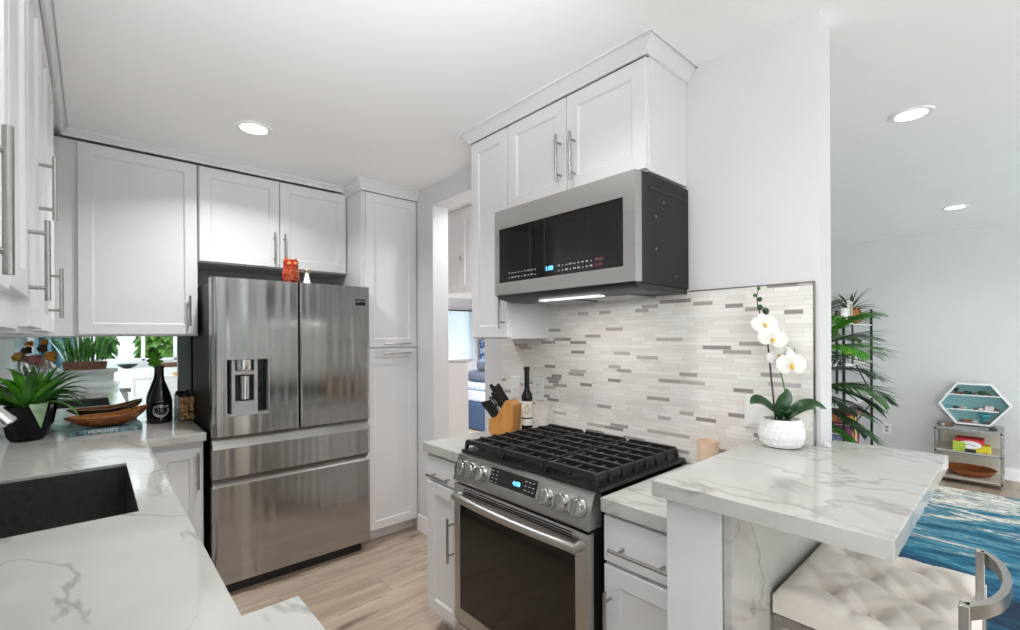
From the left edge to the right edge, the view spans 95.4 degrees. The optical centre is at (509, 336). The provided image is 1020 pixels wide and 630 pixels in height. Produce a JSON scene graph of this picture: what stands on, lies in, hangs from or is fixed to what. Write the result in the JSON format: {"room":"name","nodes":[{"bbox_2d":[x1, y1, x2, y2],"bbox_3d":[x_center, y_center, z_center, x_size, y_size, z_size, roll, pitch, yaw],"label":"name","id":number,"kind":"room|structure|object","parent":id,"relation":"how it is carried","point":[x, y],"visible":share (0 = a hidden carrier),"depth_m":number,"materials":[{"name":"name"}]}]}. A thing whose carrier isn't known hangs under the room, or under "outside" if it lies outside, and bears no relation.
{"room":"kitchen","nodes":[
{"label":"kitchen","id":0,"kind":"room"},
{"bbox_2d":[0,270,326,436],"bbox_3d":[-1.958,0.185,3.242,2.430,2.510,0.120,0,0,-42],"label":"wall","id":1,"kind":"structure","parent":0,"point":[203,276],"depth_m":3.20,"materials":[{"name":"paint"}]},
{"bbox_2d":[0,336,192,435],"bbox_3d":[-2.443,0.263,2.711,0.996,0.528,0.016,0,0,-42],"label":"mirror panel","id":2,"kind":"object","parent":1,"relation":"attached to","point":[117,374],"visible":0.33,"depth_m":2.75,"materials":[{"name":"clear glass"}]},
{"bbox_2d":[197,165,345,279],"bbox_3d":[-1.627,-0.736,3.174,0.894,0.577,0.422,0,0,-42],"label":"upper cabinet","id":3,"kind":"object","parent":1,"relation":"attached to","point":[246,224],"visible":0.86,"depth_m":3.01,"materials":[{"name":"paint"}]},
{"bbox_2d":[448,297,479,380],"bbox_3d":[-1.502,0.182,8.083,4.730,2.510,0.120,0,0,-42],"label":"wall","id":4,"kind":"structure","parent":0,"point":[453,303],"depth_m":8.66,"materials":[{"name":"paint"}]},
{"bbox_2d":[448,309,473,358],"bbox_3d":[-1.097,-0.038,8.305,1.190,0.907,0.092,0,0,-42],"label":"sheer curtain","id":5,"kind":"object","parent":4,"relation":"hanging from","point":[461,342],"visible":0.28,"depth_m":8.46,"materials":[{"name":"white fabric"}]},
{"bbox_2d":[38,0,1019,245],"bbox_3d":[0.407,-1.133,3.455,8.680,0.100,10.020,0,0,-42],"label":"ceiling","id":6,"kind":"structure","parent":0,"point":[384,91],"depth_m":1.93,"materials":[{"name":"paint"}]},
{"bbox_2d":[40,0,343,192],"bbox_3d":[-0.802,-1.064,1.822,1.487,0.058,2.773,0,0,-42],"label":"trim","id":7,"kind":"structure","parent":6,"relation":"attached to","point":[48,7],"depth_m":2.45,"materials":[{"name":"paint"}]},
{"bbox_2d":[234,120,272,135],"bbox_3d":[-1.316,-1.068,2.384,0.176,0.009,0.176,0,0,-42],"label":"recessed light","id":8,"kind":"object","parent":6,"relation":"in","point":[254,128],"visible":1,"depth_m":2.38,"materials":[{"name":"white plastic"}]},
{"bbox_2d":[240,124,266,133],"bbox_3d":[-1.316,-1.070,2.384,0.122,0.003,0.122,0,0,-42],"label":"diffuser","id":9,"kind":"object","parent":8,"relation":"attached to","point":[245,128],"depth_m":2.38,"materials":[{"name":"white plastic"}]},
{"bbox_2d":[448,205,471,298],"bbox_3d":[-0.125,-0.724,3.829,0.452,0.708,1.350,0,0,-42],"label":"upper cabinet","id":10,"kind":"object","parent":6,"relation":"attached to","point":[459,221],"visible":0.3,"depth_m":3.87,"materials":[{"name":"paint"}]},
{"bbox_2d":[888,105,934,122],"bbox_3d":[1.965,-1.086,2.272,0.176,0.009,0.176,0,0,-42],"label":"recessed light","id":11,"kind":"object","parent":6,"relation":"in","point":[918,112],"visible":1,"depth_m":2.26,"materials":[{"name":"white plastic"}]},
{"bbox_2d":[895,109,927,120],"bbox_3d":[1.965,-1.088,2.272,0.122,0.003,0.122,0,0,-42],"label":"diffuser","id":12,"kind":"object","parent":11,"relation":"attached to","point":[913,114],"depth_m":2.27,"materials":[{"name":"white"}]},
{"bbox_2d":[941,204,968,210],"bbox_3d":[3.775,-1.096,3.935,0.176,0.009,0.176,0,0,-42],"label":"recessed light","id":13,"kind":"object","parent":6,"relation":"in","point":[960,206],"visible":1,"depth_m":3.93,"materials":[{"name":"white plastic"}]},
{"bbox_2d":[946,206,964,209],"bbox_3d":[3.775,-1.098,3.935,0.122,0.003,0.122,0,0,-42],"label":"diffuser","id":14,"kind":"object","parent":13,"relation":"attached to","point":[948,207],"depth_m":3.93,"materials":[{"name":"white plastic"}]},
{"bbox_2d":[403,10,831,543],"bbox_3d":[0.009,0.174,2.777,0.130,2.510,3.205,0,0,-42],"label":"wall","id":15,"kind":"structure","parent":0,"point":[758,110],"depth_m":1.71,"materials":[{"name":"paint"}]},
{"bbox_2d":[417,514,427,535],"bbox_3d":[-0.613,1.372,3.365,0.013,0.120,0.210,0,0,-42],"label":"baseboard","id":16,"kind":"structure","parent":15,"relation":"attached to","point":[421,520],"depth_m":3.38,"materials":[{"name":"paint"}]},
{"bbox_2d":[471,127,548,338],"bbox_3d":[-0.014,-0.507,2.446,0.338,1.033,0.291,0,0,-42],"label":"upper cabinet","id":17,"kind":"object","parent":15,"relation":"attached to","point":[493,317],"visible":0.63,"depth_m":2.37,"materials":[{"name":"paint"}]},
{"bbox_2d":[508,56,686,207],"bbox_3d":[0.337,-0.817,2.054,0.338,0.418,0.760,0,0,-42],"label":"upper cabinet","id":18,"kind":"object","parent":15,"relation":"attached to","point":[634,116],"visible":0.95,"depth_m":1.85,"materials":[{"name":"paint"}]},
{"bbox_2d":[457,26,697,145],"bbox_3d":[0.234,-1.053,2.160,0.349,0.058,1.153,0,0,-42],"label":"trim","id":19,"kind":"structure","parent":18,"relation":"attached to","point":[649,42],"depth_m":1.85,"materials":[{"name":"paint"}]},
{"bbox_2d":[495,169,688,304],"bbox_3d":[0.328,-0.376,2.025,0.392,0.434,0.757,0,0,-42],"label":"microwave","id":20,"kind":"object","parent":18,"relation":"attached to","point":[623,236],"visible":1,"depth_m":1.80,"materials":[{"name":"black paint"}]},
{"bbox_2d":[497,281,686,303],"bbox_3d":[0.325,-0.179,2.022,0.376,0.030,0.745,0,0,-42],"label":"vent hood","id":21,"kind":"object","parent":20,"relation":"attached to","point":[589,291],"depth_m":1.86,"materials":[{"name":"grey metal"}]},
{"bbox_2d":[501,282,813,463],"bbox_3d":[0.486,0.166,2.141,0.010,0.691,1.588,0,0,-42],"label":"tile backsplash","id":22,"kind":"structure","parent":15,"relation":"attached to","point":[677,371],"depth_m":1.94,"materials":[{"name":"tile"}]},
{"bbox_2d":[511,376,519,396],"bbox_3d":[0.030,0.281,2.634,0.008,0.115,0.075,0,0,-42],"label":"wall plate","id":23,"kind":"object","parent":22,"relation":"attached to","point":[515,380],"visible":1,"depth_m":2.63,"materials":[{"name":"white plastic"}]},
{"bbox_2d":[533,378,543,399],"bbox_3d":[0.152,0.281,2.498,0.008,0.115,0.080,0,0,-42],"label":"wall plate","id":24,"kind":"object","parent":22,"relation":"attached to","point":[538,383],"visible":1,"depth_m":2.49,"materials":[{"name":"white plastic"}]},
{"bbox_2d":[744,395,772,427],"bbox_3d":[0.896,0.271,1.673,0.009,0.117,0.097,0,0,-42],"label":"wall plate","id":25,"kind":"object","parent":22,"relation":"attached to","point":[754,413],"visible":0.6,"depth_m":1.68,"materials":[{"name":"white plastic"}]},
{"bbox_2d":[689,281,816,445],"bbox_3d":[0.873,0.089,1.709,0.012,0.549,0.438,0,0,-42],"label":"trim","id":26,"kind":"structure","parent":15,"relation":"attached to","point":[814,282],"depth_m":1.54,"materials":[{"name":"silver metal"}]},
{"bbox_2d":[229,428,1019,629],"bbox_3d":[0.421,1.477,3.455,8.680,0.100,10.020,0,0,-42],"label":"floor","id":27,"kind":"structure","parent":0,"point":[382,585],"depth_m":2.66,"materials":[{"name":"brown wood"}]},
{"bbox_2d":[151,441,203,544],"bbox_3d":[-1.980,1.006,2.685,0.266,0.868,0.668,0,0,-42],"label":"base cabinet","id":28,"kind":"object","parent":27,"relation":"on","point":[182,464],"visible":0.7,"depth_m":2.51,"materials":[{"name":"paint"}]},
{"bbox_2d":[193,277,369,592],"bbox_3d":[-1.491,0.551,3.051,0.906,1.772,0.666,0,0,-42],"label":"refrigerator","id":29,"kind":"object","parent":27,"relation":"on","point":[281,384],"visible":0.98,"depth_m":2.75,"materials":[{"name":"silver metal"}]},
{"bbox_2d":[282,257,299,281],"bbox_3d":[-1.331,-0.406,2.817,0.102,0.153,0.083,0,0,-42],"label":"owl figurine","id":30,"kind":"object","parent":29,"relation":"on","point":[290,273],"visible":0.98,"depth_m":2.79,"materials":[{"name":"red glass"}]},
{"bbox_2d":[302,269,310,282],"bbox_3d":[-1.264,-0.377,2.879,0.054,0.094,0.050,0,0,-3],"label":"angel figurine","id":31,"kind":"object","parent":29,"relation":"on","point":[306,278],"visible":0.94,"depth_m":2.87,"materials":[{"name":"white ceramic"}]},
{"bbox_2d":[327,190,417,539],"bbox_3d":[-1.044,0.215,3.527,0.426,2.440,0.672,0,0,-42],"label":"pantry cabinet","id":32,"kind":"object","parent":27,"relation":"on","point":[380,229],"visible":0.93,"depth_m":3.31,"materials":[{"name":"paint"}]},
{"bbox_2d":[334,176,419,201],"bbox_3d":[-0.980,-1.039,3.416,0.471,0.072,0.420,0,0,-42],"label":"trim","id":33,"kind":"structure","parent":32,"relation":"attached to","point":[357,184],"depth_m":3.26,"materials":[{"name":"paint"}]},
{"bbox_2d":[425,453,456,629],"bbox_3d":[-0.115,0.996,2.358,0.618,0.868,0.285,0,0,-42],"label":"base cabinet","id":34,"kind":"object","parent":27,"relation":"on","point":[440,471],"visible":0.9,"depth_m":2.20,"materials":[{"name":"paint"}]},
{"bbox_2d":[423,428,521,461],"bbox_3d":[-0.113,0.537,2.364,0.583,0.045,0.303,0,0,-42],"label":"countertop","id":35,"kind":"structure","parent":34,"relation":"on","point":[449,448],"depth_m":2.23,"materials":[{"name":"white stone"}]},
{"bbox_2d":[489,399,520,434],"bbox_3d":[-0.027,0.422,2.441,0.145,0.185,0.096,0,0,28],"label":"knife block","id":36,"kind":"object","parent":35,"relation":"on","point":[508,419],"visible":0.85,"depth_m":2.40,"materials":[{"name":"brown wood"}]},
{"bbox_2d":[481,402,494,417],"bbox_3d":[-0.116,0.385,2.445,0.080,0.084,0.010,0,0,28],"label":"kitchen knife","id":37,"kind":"object","parent":36,"relation":"in","point":[484,405],"visible":1,"depth_m":2.44,"materials":[{"name":"black plastic"}]},
{"bbox_2d":[489,396,499,412],"bbox_3d":[-0.082,0.360,2.452,0.059,0.093,0.058,0,0,-17],"label":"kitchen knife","id":38,"kind":"object","parent":36,"relation":"in","point":[495,404],"visible":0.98,"depth_m":2.44,"materials":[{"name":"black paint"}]},
{"bbox_2d":[489,384,503,405],"bbox_3d":[-0.067,0.305,2.423,0.090,0.118,0.013,0,0,28],"label":"kitchen knife","id":39,"kind":"object","parent":36,"relation":"in","point":[492,387],"visible":1,"depth_m":2.42,"materials":[{"name":"black plastic"}]},
{"bbox_2d":[495,386,505,401],"bbox_3d":[-0.051,0.311,2.444,0.081,0.106,0.013,0,0,28],"label":"kitchen knife","id":40,"kind":"object","parent":36,"relation":"in","point":[496,387],"visible":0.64,"depth_m":2.44,"materials":[{"name":"black plastic"}]},
{"bbox_2d":[496,383,508,400],"bbox_3d":[-0.034,0.307,2.483,0.087,0.114,0.013,0,0,28],"label":"kitchen knife","id":41,"kind":"object","parent":36,"relation":"in","point":[498,385],"visible":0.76,"depth_m":2.48,"materials":[{"name":"black plastic"}]},
{"bbox_2d":[521,366,532,429],"bbox_3d":[0.089,0.335,2.426,0.062,0.358,0.062,0,0,-42],"label":"wine bottle","id":42,"kind":"object","parent":35,"relation":"on","point":[526,399],"visible":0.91,"depth_m":2.41,"materials":[{"name":"black glass"}]},
{"bbox_2d":[449,357,468,436],"bbox_3d":[-0.573,0.805,3.892,0.245,1.255,0.455,0,0,-42],"label":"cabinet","id":43,"kind":"object","parent":27,"relation":"on","point":[458,367],"visible":0.3,"depth_m":3.73,"materials":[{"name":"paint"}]},
{"bbox_2d":[468,389,484,430],"bbox_3d":[0.419,0.826,7.643,2.150,1.199,1.700,0,0,-42],"label":"bed","id":44,"kind":"object","parent":27,"relation":"on","point":[476,411],"visible":0.02,"depth_m":7.09,"materials":[{"name":"blue fabric"}]},
{"bbox_2d":[468,381,484,390],"bbox_3d":[-0.221,0.770,7.269,0.600,0.119,1.100,0,0,-42],"label":"folded blanket","id":45,"kind":"object","parent":44,"relation":"on","point":[472,385],"visible":0.06,"depth_m":7.17,"materials":[{"name":"white fabric"}]},
{"bbox_2d":[468,370,484,382],"bbox_3d":[-0.355,0.621,7.418,0.500,0.179,0.520,0,0,-42],"label":"cushion","id":46,"kind":"object","parent":45,"relation":"on","point":[473,375],"visible":0.26,"depth_m":7.25,"materials":[{"name":"fabric"}]},
{"bbox_3d":[0.013,0.618,7.009,0.500,0.179,0.520,0,0,-42],"label":"cushion","id":47,"kind":"object","parent":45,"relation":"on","visible":0},
{"bbox_2d":[477,359,484,370],"bbox_3d":[-0.189,0.440,7.232,0.500,0.179,0.520,0,0,-42],"label":"cushion","id":48,"kind":"object","parent":47,"relation":"on","point":[480,363],"visible":0.21,"depth_m":7.16,"materials":[{"name":"fabric"}]},
{"bbox_2d":[479,339,484,359],"bbox_3d":[-0.413,0.314,8.862,0.450,2.210,0.060,0,0,-42],"label":"curtain","id":49,"kind":"object","parent":27,"relation":"on","point":[481,341],"visible":0.07,"depth_m":8.75,"materials":[{"name":"blue fabric"}]},
{"bbox_2d":[451,424,685,629],"bbox_3d":[0.212,0.939,1.934,0.675,0.978,0.756,0,0,-42],"label":"gas range","id":50,"kind":"object","parent":27,"relation":"on","point":[529,517],"visible":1,"depth_m":1.74,"materials":[{"name":"silver metal"}]},
{"bbox_2d":[462,439,685,493],"bbox_3d":[0.248,0.501,1.969,0.571,0.016,0.756,0,0,-42],"label":"cooktop","id":51,"kind":"object","parent":50,"relation":"in","point":[575,483],"depth_m":1.71,"materials":[{"name":"black metal"}]},
{"bbox_2d":[602,513,666,629],"bbox_3d":[0.599,0.992,1.565,0.618,0.868,0.294,0,0,-42],"label":"base cabinet","id":52,"kind":"object","parent":27,"relation":"on","point":[634,595],"visible":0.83,"depth_m":1.41,"materials":[{"name":"paint"}]},
{"bbox_2d":[601,464,691,532],"bbox_3d":[0.603,0.533,1.569,0.583,0.045,0.293,0,0,-42],"label":"countertop","id":53,"kind":"structure","parent":52,"relation":"on","point":[636,503],"depth_m":1.43,"materials":[{"name":"white stone"}]},
{"bbox_2d":[697,438,718,461],"bbox_3d":[0.746,0.450,1.747,0.078,0.120,0.078,0,0,-42],"label":"candle cup","id":54,"kind":"object","parent":53,"relation":"on","point":[706,447],"visible":0.63,"depth_m":1.72,"materials":[{"name":"beige wax"}]},
{"bbox_2d":[831,309,872,444],"bbox_3d":[3.536,0.549,4.968,1.220,1.720,0.350,0,0,-42],"label":"etagere","id":55,"kind":"object","parent":27,"relation":"on","point":[843,395],"visible":0.23,"depth_m":5.07,"materials":[{"name":"black metal"}]},
{"bbox_2d":[832,433,842,440],"bbox_3d":[3.184,1.101,4.589,0.066,0.300,0.201,0,0,-42],"label":"book","id":56,"kind":"object","parent":55,"relation":"on","point":[834,437],"visible":0.02,"depth_m":4.53,"materials":[{"name":"paper"}]},
{"bbox_2d":[832,424,849,441],"bbox_3d":[3.335,1.070,4.725,0.046,0.360,0.201,0,0,-42],"label":"book","id":57,"kind":"object","parent":55,"relation":"on","point":[838,425],"visible":0.14,"depth_m":4.66,"materials":[{"name":"paper"}]},
{"bbox_2d":[832,421,850,434],"bbox_3d":[3.373,1.060,4.759,0.046,0.380,0.201,0,0,-42],"label":"book","id":58,"kind":"object","parent":55,"relation":"on","point":[833,422],"visible":0.05,"depth_m":4.75,"materials":[{"name":"paper"}]},
{"bbox_2d":[841,308,847,316],"bbox_3d":[3.367,-0.212,4.672,0.140,0.154,0.030,0,0,-42],"label":"block","id":59,"kind":"object","parent":55,"relation":"on","point":[843,313],"visible":0.47,"depth_m":4.63,"materials":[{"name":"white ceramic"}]},
{"bbox_2d":[847,301,852,322],"bbox_3d":[3.514,-0.253,4.792,0.160,0.234,0.018,0,0,-42],"label":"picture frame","id":60,"kind":"object","parent":55,"relation":"on","point":[850,310],"visible":0.48,"depth_m":4.77,"materials":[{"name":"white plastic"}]},
{"bbox_2d":[849,303,852,315],"bbox_3d":[3.519,-0.253,4.787,0.110,0.185,0.004,0,0,-42],"label":"picture","id":61,"kind":"object","parent":60,"relation":"attached to","point":[850,304],"depth_m":4.78,"materials":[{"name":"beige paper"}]},
{"bbox_2d":[846,351,857,361],"bbox_3d":[3.783,0.206,5.132,0.132,0.133,0.110,0,0,-42],"label":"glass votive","id":62,"kind":"object","parent":55,"relation":"on","point":[850,351],"visible":0.18,"depth_m":5.10,"materials":[{"name":"white glass"}]},
{"bbox_2d":[833,286,879,323],"bbox_3d":[3.790,-0.348,5.145,0.541,0.420,0.572,0,0,21],"label":"potted plant","id":63,"kind":"object","parent":55,"relation":"on","point":[856,311],"visible":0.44,"depth_m":5.09,"materials":[{"name":"plant"}]},
{"bbox_3d":[3.544,1.039,4.913,0.026,0.420,0.201,0,0,-42],"label":"book","id":64,"kind":"object","parent":55,"relation":"on","visible":0},
{"bbox_2d":[832,411,862,418],"bbox_3d":[3.523,0.810,4.894,0.540,0.030,0.220,0,0,-42],"label":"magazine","id":65,"kind":"object","parent":64,"relation":"on","point":[833,415],"visible":0.13,"depth_m":4.73,"materials":[{"name":"orange paper"}]},
{"bbox_2d":[832,406,861,415],"bbox_3d":[3.531,0.779,4.915,0.540,0.030,0.220,0,0,-42],"label":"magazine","id":66,"kind":"object","parent":65,"relation":"on","point":[836,409],"visible":0.16,"depth_m":4.85,"materials":[{"name":"paper"}]},
{"bbox_2d":[831,296,902,446],"bbox_3d":[2.368,0.539,3.703,1.303,1.725,1.166,0,0,-34],"label":"palm plant","id":67,"kind":"object","parent":27,"relation":"on","point":[846,348],"visible":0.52,"depth_m":3.51,"materials":[{"name":"green plant"}]},
{"bbox_2d":[773,543,1012,629],"bbox_3d":[0.995,0.977,1.207,0.544,0.894,0.430,0,0,-42],"label":"bar stool","id":68,"kind":"object","parent":27,"relation":"on","point":[834,588],"visible":0.93,"depth_m":1.18,"materials":[{"name":"beige fabric"}]},
{"bbox_2d":[898,485,1019,629],"bbox_3d":[3.555,1.402,2.861,2.700,0.013,2.700,0,0,-42],"label":"rug","id":69,"kind":"object","parent":27,"relation":"on","point":[955,522],"visible":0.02,"depth_m":3.23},
{"bbox_2d":[934,421,1004,490],"bbox_3d":[4.496,1.142,4.541,0.450,0.525,0.465,0,0,-42],"label":"console","id":70,"kind":"object","parent":27,"relation":"on","point":[995,460],"visible":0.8,"depth_m":4.54,"materials":[{"name":"silver metal"}]},
{"bbox_2d":[953,440,965,451],"bbox_3d":[4.324,1.050,4.465,0.034,0.090,0.090,0,0,-42],"label":"box","id":71,"kind":"object","parent":70,"relation":"on","point":[957,445],"visible":1,"depth_m":4.45,"materials":[{"name":"green cardboard"}]},
{"bbox_2d":[935,421,1003,433],"bbox_3d":[4.494,0.884,4.541,0.446,0.010,0.461,0,0,-42],"label":"shelf","id":72,"kind":"object","parent":70,"relation":"attached to","point":[957,427],"depth_m":4.47,"materials":[{"name":"silver metal"}]},
{"bbox_2d":[936,442,1003,456],"bbox_3d":[4.495,1.099,4.541,0.446,0.010,0.461,0,0,-42],"label":"shelf","id":73,"kind":"object","parent":70,"relation":"attached to","point":[942,446],"depth_m":4.47,"materials":[{"name":"grey"}]},
{"bbox_2d":[965,449,975,452],"bbox_3d":[4.366,1.081,4.397,0.035,0.028,0.075,0,0,-42],"label":"box","id":74,"kind":"object","parent":70,"relation":"on","point":[966,450],"visible":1,"depth_m":4.39,"materials":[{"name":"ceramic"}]},
{"bbox_2d":[960,441,981,448],"bbox_3d":[4.371,1.027,4.413,0.015,0.072,0.164,0,0,-42],"label":"oval plaque","id":75,"kind":"object","parent":74,"relation":"on","point":[969,444],"visible":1,"depth_m":4.39,"materials":[{"name":"white ceramic"}]},
{"bbox_2d":[948,463,997,476],"bbox_3d":[4.495,1.310,4.536,0.361,0.066,0.380,0,0,-42],"label":"woven bowl","id":76,"kind":"object","parent":70,"relation":"on","point":[971,470],"visible":0.94,"depth_m":4.54,"materials":[{"name":"brown wood"}]},
{"bbox_2d":[944,469,1003,484],"bbox_3d":[4.497,1.349,4.541,0.446,0.010,0.461,0,0,-42],"label":"shelf","id":77,"kind":"object","parent":70,"relation":"attached to","point":[995,479],"depth_m":4.41,"materials":[{"name":"beige"}]},
{"bbox_2d":[938,382,1012,426],"bbox_3d":[4.592,0.662,4.588,0.120,0.407,0.517,0,0,-42],"label":"shelf","id":78,"kind":"object","parent":70,"relation":"on","point":[997,399],"visible":0.92,"depth_m":4.60,"materials":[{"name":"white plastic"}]},
{"bbox_2d":[977,391,987,394],"bbox_3d":[4.627,0.555,4.538,0.064,0.042,0.065,0,0,4],"label":"stone","id":79,"kind":"object","parent":78,"relation":"on","point":[980,392],"visible":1,"depth_m":4.52,"materials":[{"name":"green stone"}]},
{"bbox_2d":[978,414,989,423],"bbox_3d":[4.633,0.801,4.529,0.084,0.092,0.089,0,0,-42],"label":"cup","id":80,"kind":"object","parent":78,"relation":"on","point":[984,417],"visible":1,"depth_m":4.51,"materials":[{"name":"teal glass"}]},
{"bbox_2d":[985,406,993,410],"bbox_3d":[4.659,0.696,4.507,0.050,0.044,0.062,0,0,-42],"label":"box","id":81,"kind":"object","parent":78,"relation":"on","point":[987,408],"visible":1,"depth_m":4.49,"materials":[{"name":"white cardboard"}]},
{"bbox_2d":[966,444,990,453],"bbox_3d":[4.459,1.062,4.455,0.140,0.064,0.225,0,0,-42],"label":"box","id":82,"kind":"object","parent":70,"relation":"on","point":[986,448],"visible":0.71,"depth_m":4.36,"materials":[{"name":"yellow cardboard"}]},
{"bbox_2d":[955,435,984,445],"bbox_3d":[4.444,1.002,4.482,0.165,0.054,0.195,0,0,-42],"label":"box","id":83,"kind":"object","parent":82,"relation":"on","point":[981,441],"visible":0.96,"depth_m":4.45,"materials":[{"name":"red cardboard"}]},
{"bbox_3d":[-0.303,0.997,0.183,0.783,0.868,1.255,0,0,-42],"label":"base cabinet","id":84,"kind":"object","parent":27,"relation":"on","visible":0},
{"bbox_2d":[0,419,324,629],"bbox_3d":[-1.131,0.543,1.232,0.963,0.045,3.926,0,0,-42],"label":"countertop","id":85,"kind":"structure","parent":84,"relation":"on","point":[148,568],"depth_m":1.06,"materials":[{"name":"white stone"}]},
{"bbox_2d":[0,407,16,428],"bbox_3d":[-1.636,0.322,1.356,0.263,0.402,0.133,0,0,-42],"label":"faucet","id":86,"kind":"object","parent":85,"relation":"on","point":[6,418],"visible":1,"depth_m":1.44,"materials":[{"name":"metal"}]},
{"bbox_2d":[2,403,53,442],"bbox_3d":[-2.466,0.440,2.373,0.179,0.175,0.164,0,0,-34],"label":"pot","id":87,"kind":"object","parent":85,"relation":"on","point":[26,428],"depth_m":2.32,"materials":[{"name":"black ceramic"}]},
{"bbox_2d":[11,339,55,379],"bbox_3d":[-2.563,0.271,2.498,0.143,0.515,0.119,0,0,-6],"label":"flower vase","id":88,"kind":"object","parent":85,"relation":"on","point":[26,364],"visible":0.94,"depth_m":2.47,"materials":[{"name":"clear glass"}]},
{"bbox_2d":[17,356,47,379],"bbox_3d":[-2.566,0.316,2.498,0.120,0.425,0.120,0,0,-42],"label":"glass bowl","id":89,"kind":"object","parent":88,"relation":"on","point":[26,364],"depth_m":2.46,"materials":[{"name":"clear glass"}]},
{"bbox_2d":[0,364,91,442],"bbox_3d":[-2.422,0.333,2.334,0.472,0.388,0.288,0,0,-42],"label":"bromeliad","id":90,"kind":"object","parent":85,"relation":"on","point":[26,400],"visible":0.99,"depth_m":2.33,"materials":[{"name":"plant"}]},
{"bbox_2d":[0,466,136,538],"bbox_3d":[-1.512,0.655,1.511,0.429,0.241,0.722,0,0,-42],"label":"sink","id":91,"kind":"object","parent":85,"relation":"in","point":[34,505],"visible":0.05,"depth_m":1.79,"materials":[{"name":"metal"}]},
{"bbox_2d":[69,420,142,436],"bbox_3d":[-2.268,0.512,2.611,0.302,0.027,0.201,0,0,-42],"label":"book","id":92,"kind":"object","parent":85,"relation":"on","point":[74,431],"visible":1,"depth_m":2.55,"materials":[{"name":"teal paper"}]},
{"bbox_2d":[63,404,146,426],"bbox_3d":[-2.261,0.447,2.604,0.356,0.101,0.214,0,0,-42],"label":"wooden bowl","id":93,"kind":"object","parent":92,"relation":"on","point":[122,416],"visible":1,"depth_m":2.58,"materials":[{"name":"brown wood"}]},
{"bbox_2d":[149,365,172,423],"bbox_3d":[-2.144,0.350,2.847,0.118,0.352,0.122,0,0,-42],"label":"bottle","id":94,"kind":"object","parent":85,"relation":"on","point":[160,400],"visible":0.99,"depth_m":2.81,"materials":[{"name":"black glass"}]},
{"bbox_2d":[148,350,163,367],"bbox_3d":[-2.159,0.136,2.833,0.094,0.110,0.028,0,0,-1],"label":"monstera leaf","id":95,"kind":"object","parent":94,"relation":"on","point":[156,356],"visible":1,"depth_m":2.83,"materials":[{"name":"green plant"}]},
{"bbox_2d":[177,396,194,420],"bbox_3d":[-2.062,0.450,2.949,0.085,0.150,0.085,0,0,-42],"label":"jar","id":96,"kind":"object","parent":85,"relation":"on","point":[178,397],"visible":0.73,"depth_m":2.92,"materials":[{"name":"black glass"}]},
{"bbox_2d":[667,499,723,629],"bbox_3d":[0.712,0.916,1.373,0.709,1.018,0.137,0,0,-42],"label":"end panel","id":97,"kind":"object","parent":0,"point":[695,536],"depth_m":1.13,"materials":[{"name":"paint"}]},
{"bbox_2d":[723,515,820,629],"bbox_3d":[0.769,0.916,1.316,0.697,1.018,0.020,0,0,-42],"label":"cladding","id":98,"kind":"object","parent":97,"relation":"attached to","point":[758,559],"visible":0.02,"depth_m":1.17,"materials":[{"name":"white stone"}]},
{"bbox_2d":[652,438,947,561],"bbox_3d":[0.850,0.384,1.303,0.875,0.040,0.486,0,0,-42],"label":"breakfast bar","id":99,"kind":"object","parent":97,"relation":"on","point":[865,499],"visible":0.92,"depth_m":1.13,"materials":[{"name":"white stone"}]},
{"bbox_2d":[750,286,825,448],"bbox_3d":[0.898,0.097,1.548,0.231,0.533,0.139,0,0,-8],"label":"orchid","id":100,"kind":"object","parent":99,"relation":"on","point":[781,430],"visible":1,"depth_m":1.51,"materials":[{"name":"white plant"}]},
{"bbox_2d":[831,222,1019,468],"bbox_3d":[5.244,0.145,4.221,0.120,2.510,4.650,0,0,-42],"label":"wall","id":101,"kind":"structure","parent":0,"point":[951,299],"depth_m":4.94,"materials":[{"name":"paint"}]},
{"bbox_2d":[882,423,890,433],"bbox_3d":[4.250,1.033,5.232,0.008,0.115,0.080,0,0,-42],"label":"wall plate","id":102,"kind":"object","parent":101,"relation":"attached to","point":[886,428],"visible":0.94,"depth_m":5.23,"materials":[{"name":"white plastic"}]},
{"bbox_2d":[1005,467,1019,481],"bbox_3d":[5.167,1.341,4.213,0.013,0.120,4.550,0,0,-42],"label":"baseboard","id":103,"kind":"structure","parent":101,"relation":"attached to","point":[1011,474],"depth_m":4.51,"materials":[{"name":"paint"}]},
{"bbox_3d":[-1.530,0.182,0.862,0.120,2.510,4.230,0,0,-42],"label":"wall","id":104,"kind":"structure","parent":0,"visible":0},
{"bbox_2d":[0,0,50,328],"bbox_3d":[-0.949,-0.524,0.622,0.423,1.007,1.090,0,0,-42],"label":"upper cabinet","id":105,"kind":"object","parent":104,"relation":"attached to","point":[14,231],"visible":1,"depth_m":1.01,"materials":[{"name":"paint"}]},
{"bbox_2d":[0,0,57,333],"bbox_3d":[-1.448,-0.516,1.176,0.423,1.017,0.398,0,0,-42],"label":"upper cabinet","id":106,"kind":"object","parent":104,"relation":"attached to","point":[29,309],"visible":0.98,"depth_m":1.36,"materials":[{"name":"paint"}]},
{"bbox_2d":[0,14,63,335],"bbox_3d":[-1.810,-0.514,1.577,0.423,1.017,0.678,0,0,-42],"label":"upper cabinet","id":107,"kind":"object","parent":104,"relation":"attached to","point":[46,91],"visible":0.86,"depth_m":1.64,"materials":[{"name":"paint"}]},
{"bbox_2d":[0,136,197,336],"bbox_3d":[-2.320,-0.512,2.549,0.965,1.017,0.422,0,0,-42],"label":"upper cabinet","id":108,"kind":"object","parent":104,"relation":"attached to","point":[125,230],"visible":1,"depth_m":2.52,"materials":[{"name":"paint"}]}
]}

